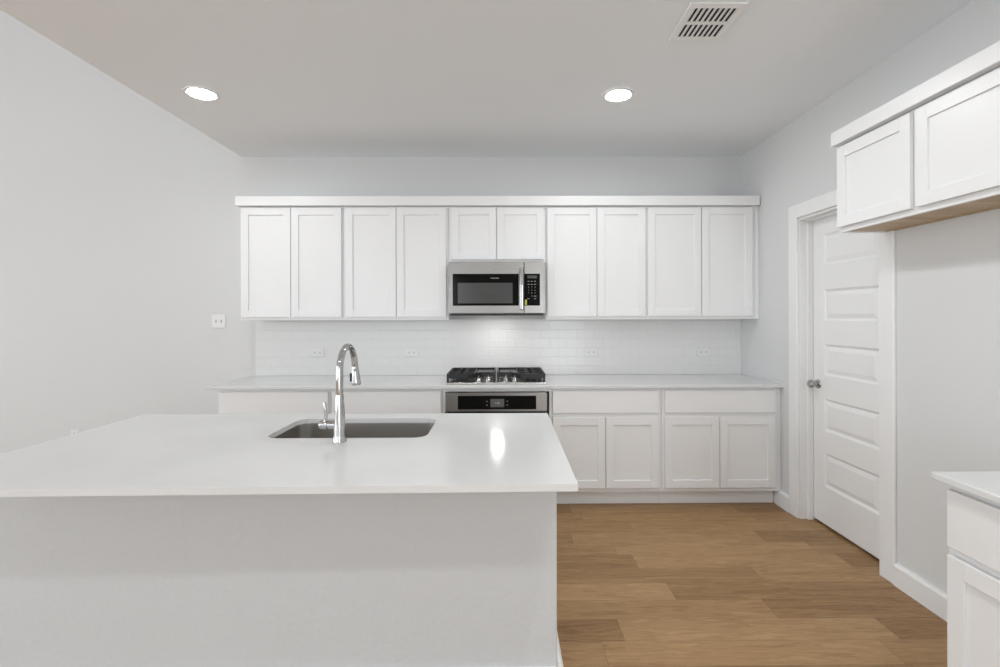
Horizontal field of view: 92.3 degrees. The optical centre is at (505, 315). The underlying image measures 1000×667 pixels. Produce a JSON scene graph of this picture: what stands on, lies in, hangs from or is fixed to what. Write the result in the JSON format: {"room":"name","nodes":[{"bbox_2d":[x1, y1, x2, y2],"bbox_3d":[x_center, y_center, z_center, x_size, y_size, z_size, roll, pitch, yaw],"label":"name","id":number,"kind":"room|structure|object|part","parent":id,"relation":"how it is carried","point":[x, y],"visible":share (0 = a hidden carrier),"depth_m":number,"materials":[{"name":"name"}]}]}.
{"room":"kitchen","nodes":[
{"label":"kitchen","id":0,"kind":"room"},
{"bbox_2d":[0,10,739,453],"bbox_3d":[-3.204,-0.794,4.232,10.775,4.470,0.127,0,0,0],"label":"wall","id":1,"kind":"structure","parent":0,"point":[120,219],"depth_m":4.17,"materials":[{"name":"white paint"}]},
{"bbox_2d":[212,315,225,327],"bbox_3d":[-2.490,0.050,4.164,0.119,0.117,0.019,0,0,0],"label":"light switch","id":2,"kind":"object","parent":1,"relation":"attached to","point":[218,321],"visible":1,"depth_m":4.17,"materials":[{"name":"white plastic"}]},
{"bbox_2d":[241,207,343,319],"bbox_3d":[-1.722,-0.420,4.016,0.828,0.915,0.323,0,0,0],"label":"upper cabinet","id":3,"kind":"object","parent":1,"relation":"attached to","point":[292,258],"visible":0.95,"depth_m":3.86,"materials":[{"name":"white paint"}]},
{"bbox_3d":[-1.926,-0.425,3.863,0.396,0.879,0.019,0,0,0],"label":"door","id":4,"kind":"part","parent":3,"relation":"part of","materials":[{"name":"white paint"}]},
{"bbox_3d":[-1.926,-0.425,3.866,0.290,0.772,0.006,0,0,0],"label":"recessed panel","id":5,"kind":"part","parent":3,"relation":"part of","materials":[{"name":"white paint"}]},
{"bbox_3d":[-1.521,-0.426,3.866,0.403,0.879,0.019,0,0,0],"label":"door","id":6,"kind":"part","parent":3,"relation":"part of","materials":[{"name":"white paint"}]},
{"bbox_3d":[-1.521,-0.426,3.869,0.296,0.772,0.006,0,0,0],"label":"recessed panel","id":7,"kind":"part","parent":3,"relation":"part of","materials":[{"name":"white paint"}]},
{"bbox_2d":[344,207,452,319],"bbox_3d":[-0.883,-0.422,4.022,0.845,0.915,0.323,0,0,0],"label":"upper cabinet","id":8,"kind":"object","parent":1,"relation":"attached to","point":[396,259],"visible":0.99,"depth_m":3.87,"materials":[{"name":"white paint"}]},
{"bbox_3d":[-1.084,-0.428,3.869,0.404,0.879,0.019,0,0,0],"label":"door","id":9,"kind":"part","parent":8,"relation":"part of","materials":[{"name":"white paint"}]},
{"bbox_3d":[-1.084,-0.428,3.872,0.297,0.772,0.006,0,0,0],"label":"recessed panel","id":10,"kind":"part","parent":8,"relation":"part of","materials":[{"name":"white paint"}]},
{"bbox_3d":[-0.677,-0.429,3.872,0.399,0.879,0.019,0,0,0],"label":"door","id":11,"kind":"part","parent":8,"relation":"part of","materials":[{"name":"white paint"}]},
{"bbox_3d":[-0.677,-0.429,3.875,0.292,0.772,0.006,0,0,0],"label":"recessed panel","id":12,"kind":"part","parent":8,"relation":"part of","materials":[{"name":"white paint"}]},
{"bbox_2d":[449,207,545,262],"bbox_3d":[-0.067,-0.655,4.028,0.784,0.453,0.323,0,0,0],"label":"upper cabinet","id":13,"kind":"object","parent":1,"relation":"attached to","point":[476,234],"visible":0.94,"depth_m":3.88,"materials":[{"name":"white paint"}]},
{"bbox_3d":[-0.254,-0.660,3.875,0.362,0.418,0.019,0,0,0],"label":"door","id":14,"kind":"part","parent":13,"relation":"part of","materials":[{"name":"white paint"}]},
{"bbox_3d":[-0.254,-0.660,3.878,0.255,0.311,0.006,0,0,0],"label":"recessed panel","id":15,"kind":"part","parent":13,"relation":"part of","materials":[{"name":"white paint"}]},
{"bbox_2d":[449,262,545,315],"bbox_3d":[-0.066,-0.212,3.958,0.772,0.424,0.436,0,0,0],"label":"microwave","id":16,"kind":"object","parent":13,"relation":"attached to","point":[475,288],"visible":1,"depth_m":3.78,"materials":[{"name":"metal"}]},
{"bbox_3d":[-0.155,-0.203,3.783,0.521,0.252,0.002,0,0,0],"label":"door glass","id":17,"kind":"part","parent":16,"relation":"part of","materials":[{"name":"black glass"}]},
{"bbox_3d":[0.126,-0.207,3.764,0.028,0.328,0.045,0,0,0],"label":"handle","id":18,"kind":"part","parent":16,"relation":"part of","materials":[{"name":"silver metal"}]},
{"bbox_3d":[0.211,-0.204,3.786,0.124,0.252,0.002,0,0,0],"label":"panel glass","id":19,"kind":"part","parent":16,"relation":"part of","materials":[{"name":"black glass"}]},
{"bbox_3d":[0.227,-0.221,3.802,0.158,0.408,0.032,0,0,0],"label":"control panel","id":20,"kind":"part","parent":16,"relation":"part of","materials":[{"name":"metal"}]},
{"bbox_3d":[0.120,-0.661,3.881,0.270,0.311,0.006,0,0,0],"label":"recessed panel","id":21,"kind":"part","parent":13,"relation":"part of","materials":[{"name":"white paint"}]},
{"bbox_3d":[0.120,-0.661,3.878,0.377,0.418,0.019,0,0,0],"label":"door","id":22,"kind":"part","parent":13,"relation":"part of","materials":[{"name":"white paint"}]},
{"bbox_2d":[256,319,740,375],"bbox_3d":[-0.054,0.276,4.185,4.226,0.483,0.009,0,0,0],"label":"tile backsplash","id":23,"kind":"structure","parent":1,"relation":"attached to","point":[557,346],"depth_m":4.18,"materials":[{"name":"white tile"}]},
{"bbox_2d":[311,348,323,356],"bbox_3d":[-1.631,0.322,4.166,0.117,0.074,0.008,0,0,0],"label":"wall outlet","id":24,"kind":"object","parent":23,"relation":"attached to","point":[315,352],"visible":1,"depth_m":4.16,"materials":[{"name":"white plastic"}]},
{"bbox_2d":[405,348,417,356],"bbox_3d":[-0.814,0.322,4.171,0.117,0.074,0.008,0,0,0],"label":"wall outlet","id":25,"kind":"object","parent":23,"relation":"attached to","point":[409,352],"visible":1,"depth_m":4.17,"materials":[{"name":"white plastic"}]},
{"bbox_2d":[585,348,597,355],"bbox_3d":[0.749,0.319,4.182,0.117,0.074,0.008,0,0,0],"label":"wall outlet","id":26,"kind":"object","parent":23,"relation":"attached to","point":[588,351],"visible":1,"depth_m":4.18,"materials":[{"name":"white plastic"}]},
{"bbox_2d":[697,348,709,355],"bbox_3d":[1.729,0.319,4.189,0.117,0.074,0.008,0,0,0],"label":"wall outlet","id":27,"kind":"object","parent":23,"relation":"attached to","point":[700,351],"visible":1,"depth_m":4.19,"materials":[{"name":"white plastic"}]},
{"bbox_2d":[543,206,645,318],"bbox_3d":[0.734,-0.426,4.034,0.813,0.915,0.323,0,0,0],"label":"upper cabinet","id":28,"kind":"object","parent":1,"relation":"attached to","point":[596,256],"visible":1,"depth_m":3.88,"materials":[{"name":"white paint"}]},
{"bbox_3d":[0.537,-0.432,3.884,0.292,0.772,0.006,0,0,0],"label":"recessed panel","id":29,"kind":"part","parent":28,"relation":"part of","materials":[{"name":"white paint"}]},
{"bbox_3d":[0.537,-0.432,3.881,0.399,0.879,0.019,0,0,0],"label":"door","id":30,"kind":"part","parent":28,"relation":"part of","materials":[{"name":"white paint"}]},
{"bbox_3d":[0.938,-0.433,3.886,0.286,0.772,0.006,0,0,0],"label":"recessed panel","id":31,"kind":"part","parent":28,"relation":"part of","materials":[{"name":"white paint"}]},
{"bbox_3d":[0.938,-0.433,3.883,0.392,0.879,0.019,0,0,0],"label":"door","id":32,"kind":"part","parent":28,"relation":"part of","materials":[{"name":"white paint"}]},
{"bbox_2d":[646,206,758,318],"bbox_3d":[1.600,-0.429,4.040,0.915,0.915,0.323,0,0,0],"label":"upper cabinet","id":33,"kind":"object","parent":1,"relation":"attached to","point":[700,260],"depth_m":3.89,"materials":[{"name":"white paint"}]},
{"bbox_2d":[235,196,759,207],"bbox_3d":[-0.057,-0.920,4.013,4.199,0.075,0.345,0,0,0],"label":"crown molding","id":34,"kind":"structure","parent":33,"relation":"on","point":[240,201],"depth_m":3.84,"materials":[{"name":"white paint"}]},
{"bbox_3d":[1.368,-0.434,3.886,0.430,0.879,0.019,0,0,0],"label":"door","id":35,"kind":"part","parent":33,"relation":"part of","materials":[{"name":"white paint"}]},
{"bbox_3d":[1.368,-0.434,3.889,0.324,0.772,0.006,0,0,0],"label":"recessed panel","id":36,"kind":"part","parent":33,"relation":"part of","materials":[{"name":"white paint"}]},
{"bbox_3d":[1.795,-0.435,3.889,0.410,0.879,0.019,0,0,0],"label":"door","id":37,"kind":"part","parent":33,"relation":"part of","materials":[{"name":"white paint"}]},
{"bbox_3d":[1.795,-0.435,3.893,0.304,0.772,0.006,0,0,0],"label":"recessed panel","id":38,"kind":"part","parent":33,"relation":"part of","materials":[{"name":"white paint"}]},
{"bbox_3d":[2.043,-0.430,4.052,0.029,0.915,0.301,0,0,0],"label":"filler strip","id":39,"kind":"part","parent":33,"relation":"part of","materials":[{"name":"white wood"}]},
{"bbox_2d":[0,0,973,156],"bbox_3d":[-0.026,-2.263,-0.470,4.476,1.753,9.576,0,0,0],"label":"ceiling","id":40,"kind":"structure","parent":0,"point":[291,78],"depth_m":2.67,"materials":[{"name":"white paint"}]},
{"bbox_2d":[183,86,219,101],"bbox_3d":[-1.891,-1.378,2.989,0.198,0.007,0.198,0,0,0],"label":"recessed light","id":41,"kind":"object","parent":40,"relation":"in","point":[200,93],"visible":1,"depth_m":2.98,"materials":[{"name":"white plastic"}]},
{"bbox_2d":[602,88,634,102],"bbox_3d":[0.712,-1.385,3.025,0.198,0.007,0.198,0,0,0],"label":"recessed light","id":42,"kind":"object","parent":40,"relation":"in","point":[617,95],"visible":1,"depth_m":3.02,"materials":[{"name":"white plastic"}]},
{"bbox_2d":[668,2,748,41],"bbox_3d":[0.949,-1.385,2.274,0.256,0.008,0.297,0,0,0],"label":"ceiling vent","id":43,"kind":"object","parent":40,"relation":"in","point":[701,21],"visible":1,"depth_m":2.26,"materials":[{"name":"white metal"}]},
{"bbox_2d":[557,501,946,666],"bbox_3d":[-2.467,1.490,-0.487,12.172,0.102,9.576,0,0,0],"label":"floor","id":44,"kind":"structure","parent":0,"point":[761,584],"depth_m":2.44,"materials":[{"name":"brown wood"}]},
{"bbox_2d":[218,389,330,413],"bbox_3d":[-1.716,0.991,3.860,0.831,0.892,0.622,0,0,0],"label":"base cabinet","id":45,"kind":"object","parent":44,"relation":"on","point":[291,401],"visible":0.08,"depth_m":3.55,"materials":[{"name":"white paint"}]},
{"bbox_2d":[206,374,783,389],"bbox_3d":[-0.073,0.529,3.861,4.269,0.022,0.636,0,0,0],"label":"countertop","id":46,"kind":"structure","parent":45,"relation":"on","point":[656,380],"depth_m":3.69,"materials":[{"name":"white stone"}]},
{"bbox_2d":[446,367,545,383],"bbox_3d":[-0.073,0.481,3.865,0.760,0.074,0.513,0,0,0],"label":"gas cooktop","id":47,"kind":"object","parent":46,"relation":"in","point":[463,375],"visible":1,"depth_m":3.74,"materials":[{"name":"black metal"}]},
{"bbox_3d":[-0.165,0.463,3.931,0.132,0.014,0.300,0,0,0],"label":"griddle plate","id":48,"kind":"part","parent":47,"relation":"part of","materials":[{"name":"grey metal"}]},
{"bbox_3d":[0.018,0.463,3.932,0.132,0.014,0.300,0,0,0],"label":"griddle plate","id":49,"kind":"part","parent":47,"relation":"part of","materials":[{"name":"grey metal"}]},
{"bbox_2d":[0,491,562,666],"bbox_3d":[-0.842,0.989,2.132,2.104,0.892,0.761,0,0,0],"label":"kitchen island","id":50,"kind":"object","parent":44,"relation":"on","point":[456,579],"visible":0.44,"depth_m":1.77,"materials":[{"name":"white paint"},{"name":"light gray paint"},{"name":"stainless steel"}]},
{"bbox_2d":[0,413,577,496],"bbox_3d":[-0.840,0.532,1.993,2.134,0.022,1.105,0,0,0],"label":"island countertop","id":51,"kind":"structure","parent":50,"relation":"on","point":[146,454],"depth_m":1.75,"materials":[{"name":"white stone"}]},
{"bbox_2d":[318,343,360,442],"bbox_3d":[-0.711,0.320,2.076,0.115,0.400,0.246,0,0,0],"label":"kitchen faucet","id":52,"kind":"object","parent":51,"relation":"on","point":[338,424],"visible":1,"depth_m":1.97,"materials":[{"name":"silver metal"}]},
{"bbox_3d":[-0.744,0.398,1.981,0.021,0.083,0.015,0,0,0],"label":"lever","id":53,"kind":"part","parent":52,"relation":"part of","materials":[{"name":"silver metal"}]},
{"bbox_3d":[-0.683,0.224,2.076,0.029,0.208,0.220,0,0,1],"label":"spout","id":54,"kind":"part","parent":52,"relation":"part of","materials":[{"name":"silver metal"}]},
{"bbox_2d":[274,423,434,437],"bbox_3d":[-0.684,0.661,2.232,0.742,0.237,0.439,0,0,0],"label":"sink","id":55,"kind":"object","parent":51,"relation":"in","point":[308,430],"visible":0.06,"depth_m":2.43,"materials":[{"name":"grey metal"}]},
{"bbox_3d":[-0.841,1.357,2.122,2.104,0.155,0.742,0,0,0],"label":"baseboard","id":56,"kind":"part","parent":50,"relation":"part of","materials":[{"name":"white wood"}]},
{"bbox_2d":[331,389,442,413],"bbox_3d":[-0.884,0.989,3.866,0.828,0.892,0.622,0,0,0],"label":"base cabinet","id":57,"kind":"object","parent":44,"relation":"on","point":[356,401],"visible":0.09,"depth_m":3.56,"materials":[{"name":"white paint"}]},
{"bbox_2d":[443,389,551,421],"bbox_3d":[-0.061,0.987,3.882,0.813,0.892,0.602,0,0,0],"label":"base cabinet","id":58,"kind":"object","parent":44,"relation":"on","point":[549,391],"visible":0.04,"depth_m":3.58,"materials":[{"name":"white paint"}]},
{"bbox_2d":[446,391,546,412],"bbox_3d":[-0.067,0.935,3.808,0.749,0.726,0.658,0,0,0],"label":"wall oven","id":59,"kind":"object","parent":58,"relation":"in","point":[485,401],"visible":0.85,"depth_m":3.54,"materials":[{"name":"black glass"}]},
{"bbox_3d":[-0.062,0.642,3.540,0.578,0.100,0.002,0,0,0],"label":"panel glass","id":60,"kind":"part","parent":59,"relation":"part of","materials":[{"name":"black glass"}]},
{"bbox_2d":[552,388,661,503],"bbox_3d":[0.757,0.985,3.878,0.818,0.892,0.622,0,0,0],"label":"base cabinet","id":61,"kind":"object","parent":44,"relation":"on","point":[610,439],"visible":0.91,"depth_m":3.58,"materials":[{"name":"white paint"}]},
{"bbox_3d":[0.548,1.022,3.578,0.284,0.422,0.006,0,0,0],"label":"recessed panel","id":62,"kind":"part","parent":61,"relation":"part of","materials":[{"name":"white paint"}]},
{"bbox_3d":[0.548,1.022,3.575,0.391,0.528,0.019,0,0,0],"label":"door","id":63,"kind":"part","parent":61,"relation":"part of","materials":[{"name":"white paint"}]},
{"bbox_3d":[0.747,0.644,3.576,0.791,0.166,0.019,0,0,0],"label":"drawer","id":64,"kind":"part","parent":61,"relation":"part of","materials":[{"name":"white paint"}]},
{"bbox_3d":[0.946,1.021,3.577,0.395,0.528,0.019,0,0,0],"label":"door","id":65,"kind":"part","parent":61,"relation":"part of","materials":[{"name":"white paint"}]},
{"bbox_3d":[0.946,1.021,3.580,0.288,0.422,0.006,0,0,0],"label":"recessed panel","id":66,"kind":"part","parent":61,"relation":"part of","materials":[{"name":"white paint"}]},
{"bbox_2d":[659,388,780,502],"bbox_3d":[1.615,0.983,3.886,0.894,0.892,0.627,0,0,0],"label":"base cabinet","id":67,"kind":"object","parent":44,"relation":"on","point":[720,445],"depth_m":3.58,"materials":[{"name":"white paint"}]},
{"bbox_3d":[1.392,1.020,3.580,0.405,0.528,0.019,0,0,0],"label":"door","id":68,"kind":"part","parent":67,"relation":"part of","materials":[{"name":"white paint"}]},
{"bbox_3d":[1.392,1.020,3.584,0.298,0.422,0.006,0,0,0],"label":"recessed panel","id":69,"kind":"part","parent":67,"relation":"part of","materials":[{"name":"white paint"}]},
{"bbox_3d":[1.601,0.641,3.582,0.826,0.166,0.019,0,0,0],"label":"drawer","id":70,"kind":"part","parent":67,"relation":"part of","materials":[{"name":"white paint"}]},
{"bbox_3d":[1.807,1.019,3.583,0.415,0.528,0.019,0,0,0],"label":"door","id":71,"kind":"part","parent":67,"relation":"part of","materials":[{"name":"white paint"}]},
{"bbox_3d":[1.807,1.019,3.587,0.309,0.422,0.006,0,0,0],"label":"recessed panel","id":72,"kind":"part","parent":67,"relation":"part of","materials":[{"name":"white paint"}]},
{"bbox_3d":[2.051,0.924,3.902,0.021,0.777,0.602,0,0,0],"label":"filler strip","id":73,"kind":"part","parent":67,"relation":"part of","materials":[{"name":"white wood"}]},
{"bbox_2d":[947,485,999,666],"bbox_3d":[1.756,0.982,1.111,0.650,0.892,0.914,0,0,0],"label":"base cabinet","id":74,"kind":"object","parent":44,"relation":"on","point":[973,521],"visible":0.99,"depth_m":1.47,"materials":[{"name":"white paint"}]},
{"bbox_2d":[931,471,999,503],"bbox_3d":[1.744,0.525,1.107,0.675,0.022,0.955,0,0,0],"label":"countertop","id":75,"kind":"structure","parent":74,"relation":"on","point":[984,484],"depth_m":1.50,"materials":[{"name":"white stone"}]},
{"bbox_3d":[1.438,0.653,1.336,0.019,0.184,0.434,0,0,0],"label":"drawer","id":76,"kind":"part","parent":74,"relation":"part of","materials":[{"name":"white paint"}]},
{"bbox_3d":[1.439,1.027,1.336,0.019,0.513,0.434,0,0,0],"label":"door","id":77,"kind":"part","parent":74,"relation":"part of","materials":[{"name":"white paint"}]},
{"bbox_3d":[1.443,1.027,1.336,0.006,0.406,0.328,0,0,0],"label":"recessed panel","id":78,"kind":"part","parent":74,"relation":"part of","materials":[{"name":"white paint"}]},
{"bbox_2d":[740,0,999,593],"bbox_3d":[2.155,0.017,-0.518,0.127,2.819,9.449,0,0,0],"label":"wall","id":79,"kind":"structure","parent":0,"point":[948,271],"depth_m":2.40,"materials":[{"name":"white paint"}]},
{"bbox_2d":[798,206,836,519],"bbox_3d":[2.131,0.371,3.008,0.127,2.111,0.749,0,0,0],"label":"trim","id":80,"kind":"structure","parent":79,"relation":"attached to","point":[805,224],"depth_m":3.37,"materials":[{"name":"white wood"}]},
{"bbox_2d":[788,190,896,583],"bbox_3d":[2.059,0.323,3.007,0.018,2.207,0.930,0,0,0],"label":"trim","id":81,"kind":"structure","parent":79,"relation":"attached to","point":[887,240],"depth_m":2.62,"materials":[{"name":"white wood"}]},
{"bbox_2d":[807,215,878,558],"bbox_3d":[2.142,0.373,3.007,0.102,2.073,0.713,0,0,0],"label":"door","id":82,"kind":"structure","parent":79,"relation":"in","point":[845,382],"depth_m":3.04,"materials":[{"name":"white wood"}]},
{"bbox_3d":[2.122,0.472,3.307,0.066,0.064,0.064,0,0,0],"label":"knob","id":83,"kind":"part","parent":82,"relation":"part of","materials":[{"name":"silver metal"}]},
{"bbox_3d":[2.160,-0.445,3.009,0.010,0.208,0.478,0,0,0],"label":"raised panel","id":84,"kind":"part","parent":82,"relation":"part of","materials":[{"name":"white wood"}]},
{"bbox_3d":[2.161,-0.071,3.009,0.010,0.211,0.478,0,0,0],"label":"raised panel","id":85,"kind":"part","parent":82,"relation":"part of","materials":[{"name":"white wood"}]},
{"bbox_3d":[2.162,0.298,3.009,0.010,0.211,0.478,0,0,0],"label":"raised panel","id":86,"kind":"part","parent":82,"relation":"part of","materials":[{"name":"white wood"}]},
{"bbox_3d":[2.163,0.670,3.009,0.010,0.218,0.478,0,0,0],"label":"raised panel","id":87,"kind":"part","parent":82,"relation":"part of","materials":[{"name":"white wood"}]},
{"bbox_3d":[2.164,1.041,3.009,0.010,0.229,0.478,0,0,0],"label":"raised panel","id":88,"kind":"part","parent":82,"relation":"part of","materials":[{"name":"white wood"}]},
{"bbox_2d":[774,490,946,621],"bbox_3d":[2.087,1.369,-0.727,0.020,0.117,8.778,0,0,0],"label":"baseboard","id":89,"kind":"structure","parent":79,"relation":"attached to","point":[917,588],"depth_m":2.40,"materials":[{"name":"white wood"}]},
{"bbox_2d":[837,67,999,232],"bbox_3d":[1.931,-0.681,2.113,0.278,0.465,0.976,0,0,0],"label":"upper cabinet","id":90,"kind":"object","parent":79,"relation":"attached to","point":[939,160],"visible":1,"depth_m":2.06,"materials":[{"name":"white paint"}]},
{"bbox_3d":[1.803,-0.686,2.360,0.006,0.319,0.358,0,0,0],"label":"recessed panel","id":91,"kind":"part","parent":90,"relation":"part of","materials":[{"name":"white paint"}]},
{"bbox_3d":[1.800,-0.686,2.360,0.019,0.425,0.465,0,0,0],"label":"door","id":92,"kind":"part","parent":90,"relation":"part of","materials":[{"name":"white paint"}]},
{"bbox_2d":[831,41,999,146],"bbox_3d":[1.922,-0.953,2.108,0.295,0.074,1.016,0,0,0],"label":"crown molding","id":93,"kind":"structure","parent":90,"relation":"on","point":[986,60],"depth_m":2.04,"materials":[{"name":"white paint"}]},
{"bbox_3d":[1.941,-0.478,2.113,0.217,0.050,0.939,0,0,0],"label":"panel","id":94,"kind":"part","parent":90,"relation":"part of","materials":[{"name":"brown wood"}]},
{"bbox_3d":[2.060,-0.476,2.114,0.021,0.054,0.939,0,0,0],"label":"hanging rail","id":95,"kind":"part","parent":90,"relation":"part of","materials":[{"name":"brown wood"}]},
{"bbox_3d":[1.803,-0.686,1.866,0.019,0.425,0.466,0,0,0],"label":"door","id":96,"kind":"part","parent":90,"relation":"part of","materials":[{"name":"white paint"}]},
{"bbox_3d":[1.806,-0.686,1.866,0.006,0.319,0.359,0,0,0],"label":"recessed panel","id":97,"kind":"part","parent":90,"relation":"part of","materials":[{"name":"white paint"}]}
]}

